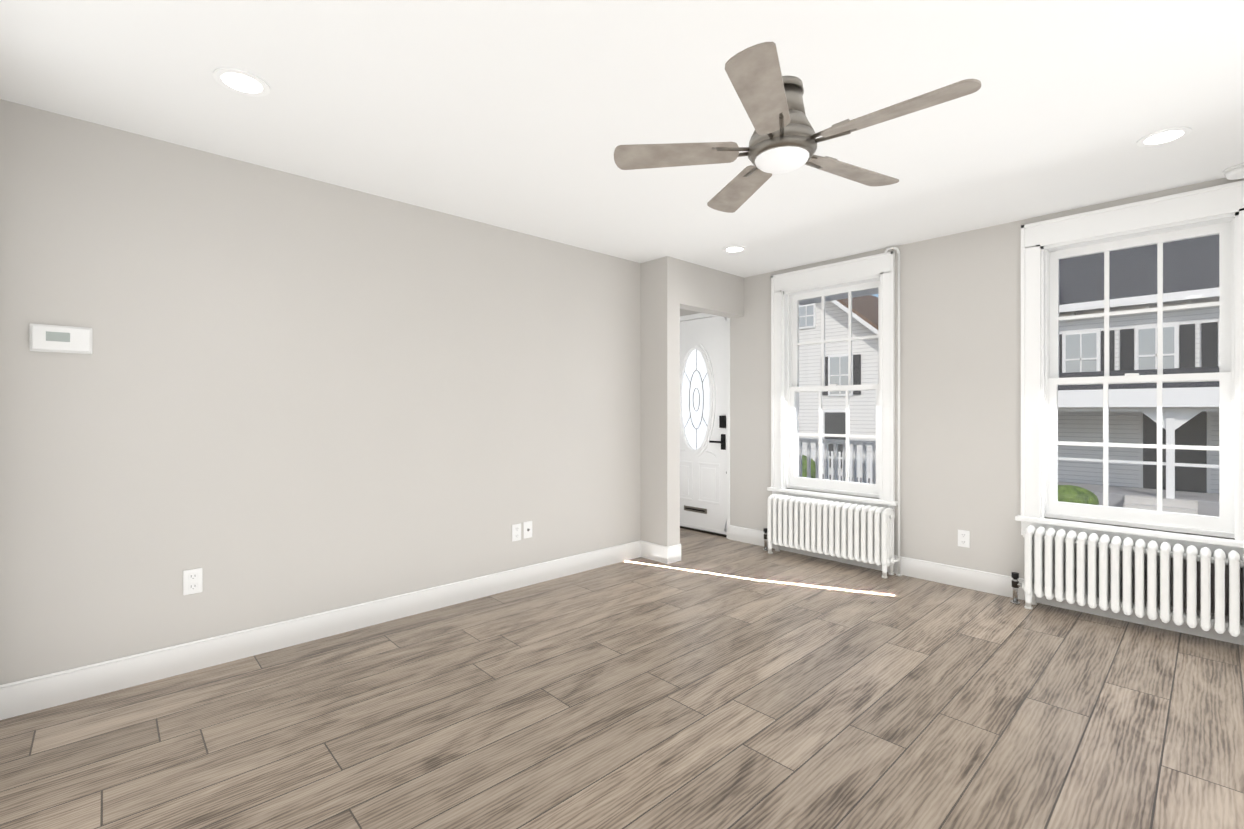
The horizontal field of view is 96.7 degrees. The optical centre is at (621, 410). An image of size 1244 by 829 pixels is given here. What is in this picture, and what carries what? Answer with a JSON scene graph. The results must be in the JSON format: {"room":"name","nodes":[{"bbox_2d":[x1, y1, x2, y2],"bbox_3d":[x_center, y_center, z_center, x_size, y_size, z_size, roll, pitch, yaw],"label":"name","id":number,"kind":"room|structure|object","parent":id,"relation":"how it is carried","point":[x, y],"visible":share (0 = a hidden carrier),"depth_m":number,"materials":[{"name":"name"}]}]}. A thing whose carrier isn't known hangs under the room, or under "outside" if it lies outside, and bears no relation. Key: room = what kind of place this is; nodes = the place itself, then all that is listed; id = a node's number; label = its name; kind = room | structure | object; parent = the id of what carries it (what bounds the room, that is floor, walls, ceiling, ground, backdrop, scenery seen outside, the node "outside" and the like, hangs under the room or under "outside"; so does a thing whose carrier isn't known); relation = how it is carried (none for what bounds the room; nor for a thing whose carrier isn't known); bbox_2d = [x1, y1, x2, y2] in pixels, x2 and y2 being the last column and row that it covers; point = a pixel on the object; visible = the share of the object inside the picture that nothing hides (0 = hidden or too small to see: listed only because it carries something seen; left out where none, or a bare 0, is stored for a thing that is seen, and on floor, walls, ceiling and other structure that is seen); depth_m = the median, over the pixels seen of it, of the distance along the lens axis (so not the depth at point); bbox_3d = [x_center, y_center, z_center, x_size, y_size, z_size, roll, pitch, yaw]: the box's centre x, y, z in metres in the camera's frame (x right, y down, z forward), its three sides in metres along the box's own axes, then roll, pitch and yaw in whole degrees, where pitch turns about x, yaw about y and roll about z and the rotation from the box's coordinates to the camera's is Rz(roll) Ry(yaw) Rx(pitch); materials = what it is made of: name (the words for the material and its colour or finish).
{"room":"empty living room","nodes":[
{"label":"empty living room","id":0,"kind":"room"},
{"bbox_2d":[0,99,640,684],"bbox_3d":[-1.254,-0.007,3.395,3.750,2.450,0.120,0,0,-43],"label":"wall","id":1,"kind":"structure","parent":0,"point":[276,397],"depth_m":2.80,"materials":[{"name":"grey paint"}]},
{"bbox_2d":[29,323,91,353],"bbox_3d":[-2.323,-0.297,2.295,0.184,0.112,0.027,0,0,-43],"label":"thermostat","id":2,"kind":"object","parent":1,"relation":"attached to","point":[56,338],"visible":1,"depth_m":2.28,"materials":[{"name":"white plastic"}]},
{"bbox_2d":[183,568,202,594],"bbox_3d":[-2.013,0.802,2.597,0.072,0.116,0.008,0,0,-43],"label":"electrical outlet","id":3,"kind":"object","parent":1,"relation":"attached to","point":[192,581],"visible":1,"depth_m":2.60,"materials":[{"name":"white plastic"}]},
{"bbox_2d":[0,541,640,719],"bbox_3d":[-1.164,1.151,3.386,3.598,0.135,0.016,0,0,-43],"label":"baseboard","id":4,"kind":"structure","parent":1,"relation":"attached to","point":[26,696],"depth_m":2.78,"materials":[{"name":"white wood"}]},
{"bbox_2d":[512,523,520,541],"bbox_3d":[-0.723,0.837,3.802,0.072,0.116,0.008,0,0,-43],"label":"electrical outlet","id":5,"kind":"object","parent":1,"relation":"attached to","point":[516,532],"visible":1,"depth_m":3.80,"materials":[{"name":"white plastic"}]},
{"bbox_2d":[523,521,531,538],"bbox_3d":[-0.654,0.832,3.863,0.072,0.116,0.014,0,0,-43],"label":"outlet","id":6,"kind":"object","parent":1,"relation":"attached to","point":[527,529],"visible":1,"depth_m":3.86,"materials":[{"name":"white plastic"}]},
{"bbox_2d":[0,528,1243,828],"bbox_3d":[0.275,1.248,2.716,5.056,0.060,5.100,0,0,-43],"label":"floor","id":7,"kind":"structure","parent":0,"point":[712,682],"depth_m":2.17,"materials":[{"name":"brown wood"}]},
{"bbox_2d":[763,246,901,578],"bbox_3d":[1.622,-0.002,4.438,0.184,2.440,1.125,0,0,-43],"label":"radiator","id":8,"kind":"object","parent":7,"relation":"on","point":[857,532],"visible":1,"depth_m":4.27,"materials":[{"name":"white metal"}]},
{"bbox_2d":[1010,525,1243,636],"bbox_3d":[2.915,0.968,3.051,0.180,0.501,1.297,0,0,-43],"label":"radiator","id":9,"kind":"object","parent":7,"relation":"on","point":[1071,566],"visible":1,"depth_m":3.07,"materials":[{"name":"white metal"}]},
{"bbox_2d":[0,0,1243,277],"bbox_3d":[0.275,-1.262,2.715,5.056,0.060,5.100,0,0,-43],"label":"ceiling","id":10,"kind":"structure","parent":0,"point":[526,116],"depth_m":2.20,"materials":[{"name":"white paint"}]},
{"bbox_2d":[213,67,269,96],"bbox_3d":[-1.423,-1.229,2.074,0.176,0.006,0.176,0,0,-43],"label":"recessed light","id":11,"kind":"object","parent":10,"relation":"in","point":[239,81],"visible":1,"depth_m":2.07,"materials":[{"name":"white plastic"}]},
{"bbox_2d":[723,246,745,252],"bbox_3d":[0.858,-1.229,4.218,0.176,0.006,0.176,0,0,-43],"label":"recessed light","id":12,"kind":"object","parent":10,"relation":"in","point":[733,249],"visible":1,"depth_m":4.22,"materials":[{"name":"white plastic"}]},
{"bbox_2d":[614,42,980,212],"bbox_3d":[0.644,-1.077,2.093,1.236,0.310,1.211,0,0,-43],"label":"ceiling fan","id":13,"kind":"object","parent":10,"relation":"attached to","point":[783,139],"visible":1,"depth_m":2.03,"materials":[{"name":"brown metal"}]},
{"bbox_2d":[1137,127,1191,146],"bbox_3d":[2.433,-1.229,2.488,0.176,0.006,0.176,0,0,-43],"label":"recessed light","id":14,"kind":"object","parent":10,"relation":"in","point":[1164,136],"visible":1,"depth_m":2.48,"materials":[{"name":"white plastic"}]},
{"bbox_2d":[1223,163,1243,179],"bbox_3d":[3.151,-1.213,2.803,0.150,0.038,0.150,0,0,-43],"label":"smoke detector","id":15,"kind":"object","parent":10,"relation":"attached to","point":[1235,172],"visible":1,"depth_m":2.80,"materials":[{"name":"white plastic"}]},
{"bbox_2d":[641,256,679,546],"bbox_3d":[0.273,-0.007,4.617,0.150,2.450,0.420,0,0,-43],"label":"wall","id":16,"kind":"structure","parent":0,"point":[660,401],"depth_m":4.49,"materials":[{"name":"grey paint"}]},
{"bbox_2d":[640,540,680,563],"bbox_3d":[0.314,1.151,4.561,0.166,0.135,0.316,0,0,-43],"label":"baseboard","id":17,"kind":"structure","parent":16,"relation":"attached to","point":[662,553],"depth_m":4.47,"materials":[{"name":"white wood"}]},
{"bbox_2d":[680,260,743,317],"bbox_3d":[0.755,-1.052,4.875,0.906,0.360,0.140,0,0,-43],"label":"lintel","id":18,"kind":"object","parent":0,"point":[706,290],"visible":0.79,"depth_m":4.80,"materials":[{"name":"grey paint"}]},
{"bbox_2d":[680,178,1243,618],"bbox_3d":[2.030,-0.007,4.356,0.250,2.450,5.100,0,0,-43],"label":"wall","id":19,"kind":"structure","parent":0,"point":[960,381],"depth_m":3.89,"materials":[{"name":"grey paint"}]},
{"bbox_2d":[680,316,726,534],"bbox_3d":[0.737,0.136,5.608,0.111,2.119,0.827,0,0,-43],"label":"front door","id":20,"kind":"structure","parent":19,"relation":"in","point":[703,423],"depth_m":5.54,"materials":[{"name":"white wood"}]},
{"bbox_2d":[680,313,729,538],"bbox_3d":[0.767,0.105,5.661,0.214,2.225,0.957,0,0,-43],"label":"door frame","id":21,"kind":"structure","parent":19,"relation":"attached to","point":[693,317],"depth_m":5.27,"materials":[{"name":"white wood"}]},
{"bbox_2d":[767,251,897,517],"bbox_3d":[1.776,-0.195,4.610,0.335,1.995,1.090,0,0,-43],"label":"window","id":22,"kind":"structure","parent":19,"relation":"in","point":[790,290],"depth_m":4.58,"materials":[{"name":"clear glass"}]},
{"bbox_2d":[958,529,969,547],"bbox_3d":[2.356,0.883,3.818,0.008,0.116,0.072,0,0,-43],"label":"electrical outlet","id":23,"kind":"object","parent":19,"relation":"attached to","point":[963,538],"visible":1,"depth_m":3.81,"materials":[{"name":"white plastic"}]},
{"bbox_2d":[729,525,1243,644],"bbox_3d":[1.933,1.151,4.265,0.016,0.135,4.860,0,0,-43],"label":"baseboard","id":24,"kind":"structure","parent":19,"relation":"attached to","point":[989,582],"depth_m":3.74,"materials":[{"name":"white wood"}]},
{"bbox_2d":[1015,180,1243,560],"bbox_3d":[3.022,-0.195,3.277,0.335,1.995,1.090,0,0,-43],"label":"window","id":25,"kind":"structure","parent":19,"relation":"in","point":[1046,245],"depth_m":3.23,"materials":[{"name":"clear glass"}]},
{"label":"outside","id":26,"kind":"structure","parent":0,"visible":0},
{"bbox_2d":[822,474,869,482],"bbox_3d":[21.358,2.507,24.438,55.414,0.320,120.000,0,0,-43],"label":"ground","id":27,"kind":"structure","parent":26,"point":[841,478],"depth_m":20.12,"materials":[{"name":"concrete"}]},
{"bbox_2d":[799,288,877,483],"bbox_3d":[2.032,0.483,6.075,2.100,3.970,4.050,0,0,-43],"label":"porch","id":28,"kind":"object","parent":27,"relation":"on","point":[860,442],"depth_m":6.62,"materials":[{"name":"white wood"}]},
{"bbox_2d":[799,295,877,483],"bbox_3d":[9.874,-1.482,24.315,11.835,7.898,7.600,0,0,-43],"label":"house","id":29,"kind":"structure","parent":27,"relation":"on","point":[813,325],"depth_m":20.97,"materials":[{"name":"beige wood"}]},
{"bbox_2d":[802,455,1098,504],"bbox_3d":[9.264,1.942,14.513,11.756,1.120,1.550,0,0,43],"label":"shrubs","id":30,"kind":"object","parent":27,"relation":"on","point":[1066,496],"depth_m":12.92,"materials":[{"name":"green plant"}]},
{"bbox_2d":[1058,234,1218,516],"bbox_3d":[15.207,-1.558,16.912,11.250,8.050,8.400,0,0,-43],"label":"house","id":31,"kind":"structure","parent":27,"relation":"on","point":[1207,416],"depth_m":14.33,"materials":[{"name":"white"}]}
]}

